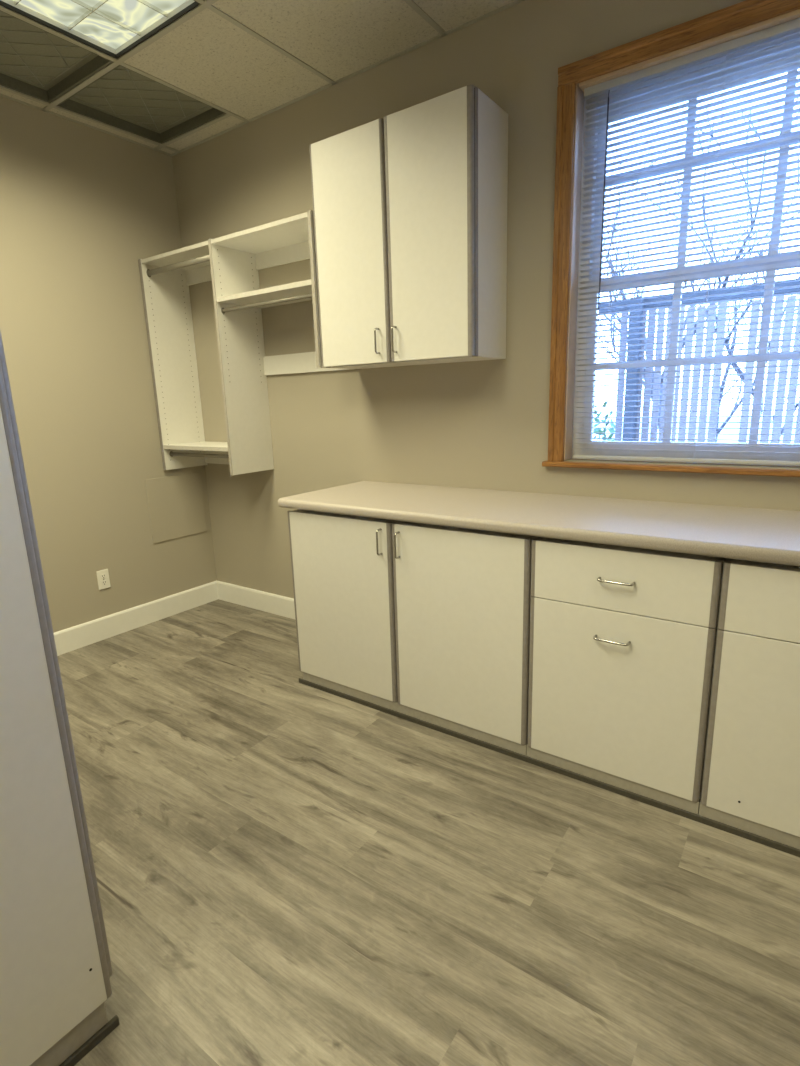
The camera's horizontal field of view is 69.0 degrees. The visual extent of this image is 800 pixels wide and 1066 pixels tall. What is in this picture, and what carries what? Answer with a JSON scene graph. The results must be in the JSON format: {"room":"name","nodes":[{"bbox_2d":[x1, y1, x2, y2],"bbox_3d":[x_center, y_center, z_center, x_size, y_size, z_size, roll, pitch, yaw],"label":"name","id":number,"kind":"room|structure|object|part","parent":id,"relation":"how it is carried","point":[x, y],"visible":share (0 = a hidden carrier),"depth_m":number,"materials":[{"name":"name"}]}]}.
{"room":"office storage room","nodes":[
{"label":"office storage room","id":0,"kind":"room"},
{"bbox_2d":[0,96,216,632],"bbox_3d":[-2.594,-0.658,2.152,0.120,3.254,4.200,7,16,35],"label":"wall","id":1,"kind":"structure","parent":0,"point":[80,205],"depth_m":3.23,"materials":[{"name":"paint"}]},
{"bbox_2d":[96,569,110,589],"bbox_3d":[-1.746,0.274,3.430,0.008,0.114,0.070,7,16,35],"label":"wall outlet","id":2,"kind":"object","parent":1,"relation":"attached to","point":[103,579],"visible":1,"depth_m":3.43,"materials":[{"name":"white plastic"}]},
{"bbox_2d":[54,581,217,655],"bbox_3d":[-2.494,0.820,2.452,0.014,0.133,4.200,7,16,35],"label":"baseboard","id":3,"kind":"structure","parent":1,"relation":"attached to","point":[81,635],"depth_m":3.59,"materials":[{"name":"white paint"}]},
{"bbox_2d":[145,472,206,543],"bbox_3d":[-1.444,-0.171,3.785,0.005,0.408,0.406,7,16,35],"label":"panel","id":4,"kind":"object","parent":1,"relation":"attached to","point":[176,506],"visible":1,"depth_m":3.77,"materials":[{"name":"paint"}]},
{"bbox_2d":[0,0,515,153],"bbox_3d":[-0.782,-1.855,0.556,4.640,0.477,4.480,7,16,35],"label":"ceiling","id":5,"kind":"structure","parent":0,"point":[208,57],"depth_m":2.46,"materials":[{"name":"tile"}]},
{"bbox_2d":[0,7,112,102],"bbox_3d":[-1.651,-2.048,2.459,0.585,0.051,0.585,7,16,35],"label":"ceiling vent","id":6,"kind":"object","parent":5,"relation":"in","point":[35,62],"visible":0.66,"depth_m":2.59,"materials":[{"name":"grey metal"}]},
{"bbox_2d":[0,0,199,58],"bbox_3d":[-1.330,-1.952,1.865,0.585,0.110,1.194,7,16,35],"label":"ceiling light","id":7,"kind":"object","parent":5,"relation":"attached to","point":[113,28],"visible":0.97,"depth_m":2.28,"materials":[{"name":"white plastic"}]},
{"bbox_2d":[56,57,226,143],"bbox_3d":[-1.300,-2.170,2.942,0.585,0.051,0.585,7,16,35],"label":"ceiling vent","id":8,"kind":"object","parent":5,"relation":"in","point":[123,98],"visible":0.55,"depth_m":3.00,"materials":[{"name":"grey metal"}]},
{"bbox_3d":[-1.300,-2.193,2.937,0.561,0.005,0.561,7,16,35],"label":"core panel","id":9,"kind":"part","parent":8,"relation":"part of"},
{"bbox_2d":[58,599,799,1065],"bbox_3d":[-0.700,1.154,1.231,4.400,0.080,4.200,7,16,35],"label":"floor","id":10,"kind":"structure","parent":0,"point":[289,872],"depth_m":1.62,"materials":[{"name":"laminate"}]},
{"bbox_2d":[0,330,112,1065],"bbox_3d":[-1.046,0.092,0.965,0.592,2.130,0.645,7,16,35],"label":"tall cabinet","id":11,"kind":"object","parent":10,"relation":"on","point":[56,971],"visible":0.97,"depth_m":1.10,"materials":[{"name":"white laminate"}]},
{"bbox_2d":[59,1015,119,1065],"bbox_3d":[-0.810,1.147,1.049,0.008,0.022,0.628,7,16,35],"label":"trim","id":12,"kind":"structure","parent":10,"relation":"on","point":[73,1059],"depth_m":1.25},
{"bbox_2d":[287,509,537,754],"bbox_3d":[0.136,0.313,2.646,1.183,0.874,0.625,7,16,35],"label":"base cabinet","id":13,"kind":"object","parent":10,"relation":"on","point":[430,623],"visible":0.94,"depth_m":2.35,"materials":[{"name":"white laminate"}]},
{"bbox_3d":[-0.263,0.314,2.595,0.552,0.791,0.019,7,16,35],"label":"door","id":14,"kind":"part","parent":13,"relation":"part of","materials":[{"name":"white laminate"}]},
{"bbox_3d":[-0.085,0.038,2.364,0.008,0.110,0.032,7,16,35],"label":"handle","id":15,"kind":"part","parent":13,"relation":"part of","materials":[{"name":"silver metal"}]},
{"bbox_3d":[-0.012,0.050,2.313,0.008,0.109,0.032,7,16,35],"label":"handle","id":16,"kind":"part","parent":13,"relation":"part of","materials":[{"name":"silver metal"}]},
{"bbox_3d":[0.220,0.376,2.259,0.554,0.791,0.019,7,16,35],"label":"door","id":17,"kind":"part","parent":13,"relation":"part of","materials":[{"name":"white laminate"}]},
{"bbox_2d":[278,481,799,565],"bbox_3d":[0.611,-0.072,2.219,2.452,0.040,0.631,7,16,35],"label":"countertop","id":18,"kind":"structure","parent":13,"relation":"on","point":[742,533],"depth_m":2.08,"materials":[{"name":"laminate"}]},
{"bbox_2d":[299,678,799,856],"bbox_3d":[0.478,0.847,2.179,2.382,0.022,0.006,7,16,35],"label":"trim","id":19,"kind":"structure","parent":10,"relation":"on","point":[724,827],"depth_m":2.06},
{"bbox_2d":[526,537,725,814],"bbox_3d":[0.858,0.406,2.144,0.581,0.874,0.625,7,16,35],"label":"base cabinet","id":20,"kind":"object","parent":10,"relation":"on","point":[622,646],"visible":0.94,"depth_m":1.90,"materials":[{"name":"white laminate"}]},
{"bbox_3d":[0.683,0.348,1.883,0.114,0.008,0.032,7,16,35],"label":"handle","id":21,"kind":"part","parent":20,"relation":"part of","materials":[{"name":"silver metal"}]},
{"bbox_3d":[0.679,0.154,1.836,0.114,0.008,0.032,7,16,35],"label":"handle","id":22,"kind":"part","parent":20,"relation":"part of","materials":[{"name":"silver metal"}]},
{"bbox_3d":[0.704,0.537,1.948,0.543,0.587,0.019,7,16,35],"label":"drawer","id":23,"kind":"part","parent":20,"relation":"part of","materials":[{"name":"white laminate"}]},
{"bbox_3d":[0.692,0.150,1.859,0.543,0.200,0.019,7,16,35],"label":"drawer","id":24,"kind":"part","parent":20,"relation":"part of","materials":[{"name":"white laminate"}]},
{"bbox_2d":[699,558,799,848],"bbox_3d":[1.347,0.469,1.804,0.614,0.874,0.625,7,16,35],"label":"base cabinet","id":25,"kind":"object","parent":10,"relation":"on","point":[751,780],"visible":0.91,"depth_m":1.69,"materials":[{"name":"white laminate"}]},
{"bbox_3d":[1.194,0.600,1.607,0.576,0.587,0.019,7,16,35],"label":"drawer","id":26,"kind":"part","parent":25,"relation":"part of","materials":[{"name":"white laminate"}]},
{"bbox_3d":[1.181,0.213,1.518,0.576,0.200,0.019,7,16,35],"label":"drawer","id":27,"kind":"part","parent":25,"relation":"part of","materials":[{"name":"white laminate"}]},
{"bbox_2d":[172,0,799,598],"bbox_3d":[0.508,-0.857,2.596,4.640,3.254,0.160,7,16,35],"label":"wall","id":28,"kind":"structure","parent":0,"point":[484,424],"depth_m":2.75,"materials":[{"name":"paint"}]},
{"bbox_2d":[138,210,349,474],"bbox_3d":[-0.856,-0.954,3.264,1.378,1.230,0.313,7,16,35],"label":"organizer","id":29,"kind":"object","parent":28,"relation":"attached to","point":[232,262],"visible":0.91,"depth_m":3.32,"materials":[{"name":"laminate"}]},
{"bbox_3d":[-1.408,-1.026,3.650,0.023,1.230,0.310,7,16,35],"label":"panel","id":30,"kind":"part","parent":29,"relation":"part of","materials":[{"name":"laminate"}]},
{"bbox_2d":[142,245,209,270],"bbox_3d":[-1.161,-1.577,3.333,0.623,0.020,0.306,7,16,35],"label":"shelf","id":31,"kind":"object","parent":29,"relation":"attached to","point":[193,251],"depth_m":3.31,"materials":[{"name":"laminate"}]},
{"bbox_3d":[-1.226,-1.498,3.254,0.617,0.032,0.018,7,16,35],"label":"hanging rod","id":32,"kind":"part","parent":29,"relation":"part of","materials":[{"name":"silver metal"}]},
{"bbox_3d":[-1.076,-1.556,3.460,0.623,0.082,0.016,7,16,35],"label":"rail","id":33,"kind":"part","parent":29,"relation":"part of","materials":[{"name":"plastic"}]},
{"bbox_2d":[171,441,227,446],"bbox_3d":[-1.129,-0.533,3.573,0.623,0.024,0.306,7,16,35],"label":"shelf","id":34,"kind":"object","parent":29,"relation":"attached to","point":[173,443],"depth_m":3.61,"materials":[{"name":"laminate"}]},
{"bbox_3d":[-1.190,-0.467,3.498,0.617,0.022,0.015,7,16,35],"label":"hanging rod","id":35,"kind":"part","parent":29,"relation":"part of","materials":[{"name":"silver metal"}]},
{"bbox_3d":[-1.043,-0.493,3.704,0.623,0.118,0.016,7,16,35],"label":"rail","id":36,"kind":"part","parent":29,"relation":"part of","materials":[{"name":"plastic"}]},
{"bbox_3d":[-0.881,-0.958,3.284,0.020,1.230,0.310,7,16,35],"label":"panel","id":37,"kind":"part","parent":29,"relation":"part of","materials":[{"name":"laminate"}]},
{"bbox_2d":[213,217,308,253],"bbox_3d":[-0.609,-1.506,2.949,0.691,0.020,0.306,7,16,35],"label":"shelf","id":38,"kind":"object","parent":29,"relation":"attached to","point":[289,233],"depth_m":2.97,"materials":[{"name":"laminate"}]},
{"bbox_2d":[218,285,311,307],"bbox_3d":[-0.600,-1.229,3.012,0.691,0.023,0.306,7,16,35],"label":"shelf","id":39,"kind":"object","parent":29,"relation":"attached to","point":[281,291],"depth_m":2.98,"materials":[{"name":"laminate"}]},
{"bbox_3d":[-0.668,-1.156,2.928,0.685,0.018,0.014,7,16,35],"label":"hanging rod","id":40,"kind":"part","parent":29,"relation":"part of","materials":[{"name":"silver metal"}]},
{"bbox_3d":[-0.523,-1.485,3.075,0.691,0.082,0.016,7,16,35],"label":"rail","id":41,"kind":"part","parent":29,"relation":"part of","materials":[{"name":"plastic"}]},
{"bbox_3d":[-0.506,-0.938,3.201,0.691,0.105,0.016,7,16,35],"label":"rail","id":42,"kind":"part","parent":29,"relation":"part of","materials":[{"name":"plastic"}]},
{"bbox_3d":[-0.309,-1.151,2.819,0.019,0.681,0.310,7,16,35],"label":"panel","id":43,"kind":"part","parent":29,"relation":"part of","materials":[{"name":"laminate"}]},
{"bbox_2d":[217,581,294,618],"bbox_3d":[-0.717,0.474,3.714,1.380,0.133,0.014,7,16,35],"label":"baseboard","id":44,"kind":"structure","parent":28,"relation":"attached to","point":[280,605],"depth_m":3.87,"materials":[{"name":"white paint"}]},
{"bbox_2d":[0,0,525,155],"bbox_3d":[-0.786,-1.617,0.594,4.400,0.004,4.200,7,16,35],"label":"grid","id":45,"kind":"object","parent":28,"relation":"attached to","point":[204,4],"depth_m":2.59,"materials":[{"name":"grey metal"}]},
{"bbox_2d":[309,85,507,368],"bbox_3d":[0.021,-1.231,2.541,0.812,0.944,0.338,7,16,35],"label":"upper cabinet","id":46,"kind":"object","parent":28,"relation":"attached to","point":[410,204],"visible":1,"depth_m":2.38,"materials":[{"name":"white laminate"}]},
{"bbox_3d":[-0.219,-1.226,2.555,0.374,0.938,0.019,7,16,35],"label":"door","id":47,"kind":"part","parent":46,"relation":"part of","materials":[{"name":"white laminate"}]},
{"bbox_3d":[-0.100,-0.836,2.535,0.008,0.109,0.032,7,16,35],"label":"handle","id":48,"kind":"part","parent":46,"relation":"part of","materials":[{"name":"silver metal"}]},
{"bbox_3d":[-0.025,-0.826,2.483,0.008,0.110,0.032,7,16,35],"label":"handle","id":49,"kind":"part","parent":46,"relation":"part of","materials":[{"name":"silver metal"}]},
{"bbox_3d":[0.114,-1.184,2.324,0.362,0.938,0.019,7,16,35],"label":"door","id":50,"kind":"part","parent":46,"relation":"part of","materials":[{"name":"white laminate"}]},
{"bbox_2d":[542,0,799,476],"bbox_3d":[1.269,-0.954,1.992,1.525,1.494,0.200,7,16,35],"label":"window","id":51,"kind":"structure","parent":28,"relation":"in","point":[746,17],"depth_m":2.22,"materials":[{"name":"brown wood"}]},
{"bbox_3d":[0.648,-0.994,2.345,0.064,1.410,0.021,7,16,35],"label":"casing","id":52,"kind":"part","parent":51,"relation":"part of","materials":[{"name":"brown wood"}]},
{"bbox_3d":[1.270,-0.231,2.127,1.525,0.024,0.125,7,16,35],"label":"sill","id":53,"kind":"part","parent":51,"relation":"part of","materials":[{"name":"brown wood"}]},
{"bbox_3d":[1.207,-1.636,1.776,1.489,0.064,0.021,7,16,35],"label":"head casing","id":54,"kind":"part","parent":51,"relation":"part of","materials":[{"name":"brown wood"}]},
{"bbox_2d":[573,18,799,464],"bbox_3d":[1.256,-0.927,1.972,1.321,1.383,0.038,7,16,35],"label":"window blind","id":55,"kind":"object","parent":51,"relation":"attached to","point":[793,26],"visible":1,"depth_m":2.08,"materials":[{"name":"white plastic"}]},
{"bbox_3d":[0.827,-0.974,2.279,0.001,1.344,0.028,7,16,35],"label":"ladder cord","id":56,"kind":"part","parent":55,"relation":"part of","materials":[{"name":"white fabric"}]},
{"bbox_3d":[1.280,-0.261,2.129,1.309,0.013,0.024,7,16,35],"label":"rail","id":57,"kind":"part","parent":55,"relation":"part of","materials":[{"name":"white plastic"}]},
{"bbox_3d":[1.107,-0.938,2.083,0.001,1.344,0.028,7,16,35],"label":"ladder cord","id":58,"kind":"part","parent":55,"relation":"part of","materials":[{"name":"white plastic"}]},
{"bbox_3d":[1.305,-0.628,2.103,1.261,0.690,0.030,7,16,35],"label":"sash","id":59,"kind":"part","parent":51,"relation":"part of","materials":[{"name":"white plastic"}]},
{"bbox_3d":[1.304,-1.262,1.984,1.261,0.664,0.030,7,16,35],"label":"sash","id":60,"kind":"part","parent":51,"relation":"part of","materials":[{"name":"white plastic"}]},
{"label":"outside","id":61,"kind":"structure","parent":0,"visible":0},
{"bbox_2d":[593,417,796,443],"bbox_3d":[11.939,-2.933,19.005,32.000,0.150,39.830,7,16,35],"label":"ground","id":62,"kind":"structure","parent":61,"point":[721,419],"depth_m":24.99,"materials":[{"name":"white snow"}]},
{"bbox_2d":[593,402,614,440],"bbox_3d":[2.016,-0.575,6.208,0.729,1.615,0.638,7,16,35],"label":"shrub","id":63,"kind":"object","parent":62,"relation":"on","point":[597,430],"visible":0.05,"depth_m":6.01,"materials":[{"name":"green plant"}]},
{"bbox_2d":[600,133,643,294],"bbox_3d":[2.712,-3.496,9.394,3.426,5.844,2.117,-12,16,-38],"label":"bare tree","id":64,"kind":"object","parent":62,"relation":"on","point":[633,266],"visible":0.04,"depth_m":9.05,"materials":[{"name":"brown plant"}]},
{"bbox_2d":[597,98,799,441],"bbox_3d":[3.106,-2.395,7.167,2.331,4.668,4.108,0,13,7],"label":"bare tree","id":65,"kind":"object","parent":62,"relation":"on","point":[749,126],"visible":0.25,"depth_m":6.68,"materials":[{"name":"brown plant"}]},
{"bbox_2d":[599,281,799,443],"bbox_3d":[2.475,-0.713,4.836,4.500,2.450,0.170,7,16,35],"label":"wooden fence","id":66,"kind":"object","parent":62,"relation":"on","point":[790,310],"visible":0.06,"depth_m":4.74,"materials":[{"name":"white wood"}]},
{"bbox_3d":[2.007,-0.763,5.113,0.090,2.450,0.090,7,16,35],"label":"post","id":67,"kind":"part","parent":66,"relation":"part of","materials":[{"name":"white wood"}]},
{"bbox_3d":[2.465,-1.877,4.606,4.500,0.080,0.080,7,16,35],"label":"rail","id":68,"kind":"part","parent":66,"relation":"part of","materials":[{"name":"white wood"}]},
{"bbox_2d":[666,184,799,442],"bbox_3d":[5.868,-2.806,8.684,3.371,4.632,2.743,7,16,35],"label":"bare tree","id":69,"kind":"object","parent":62,"relation":"on","point":[727,347],"visible":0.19,"depth_m":8.70,"materials":[{"name":"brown plant"}]},
{"bbox_2d":[682,210,795,441],"bbox_3d":[7.614,-4.297,12.925,2.674,5.526,2.436,-14,18,-43],"label":"bare tree","id":70,"kind":"object","parent":62,"relation":"on","point":[735,407],"visible":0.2,"depth_m":12.97,"materials":[{"name":"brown plant"}]}
]}

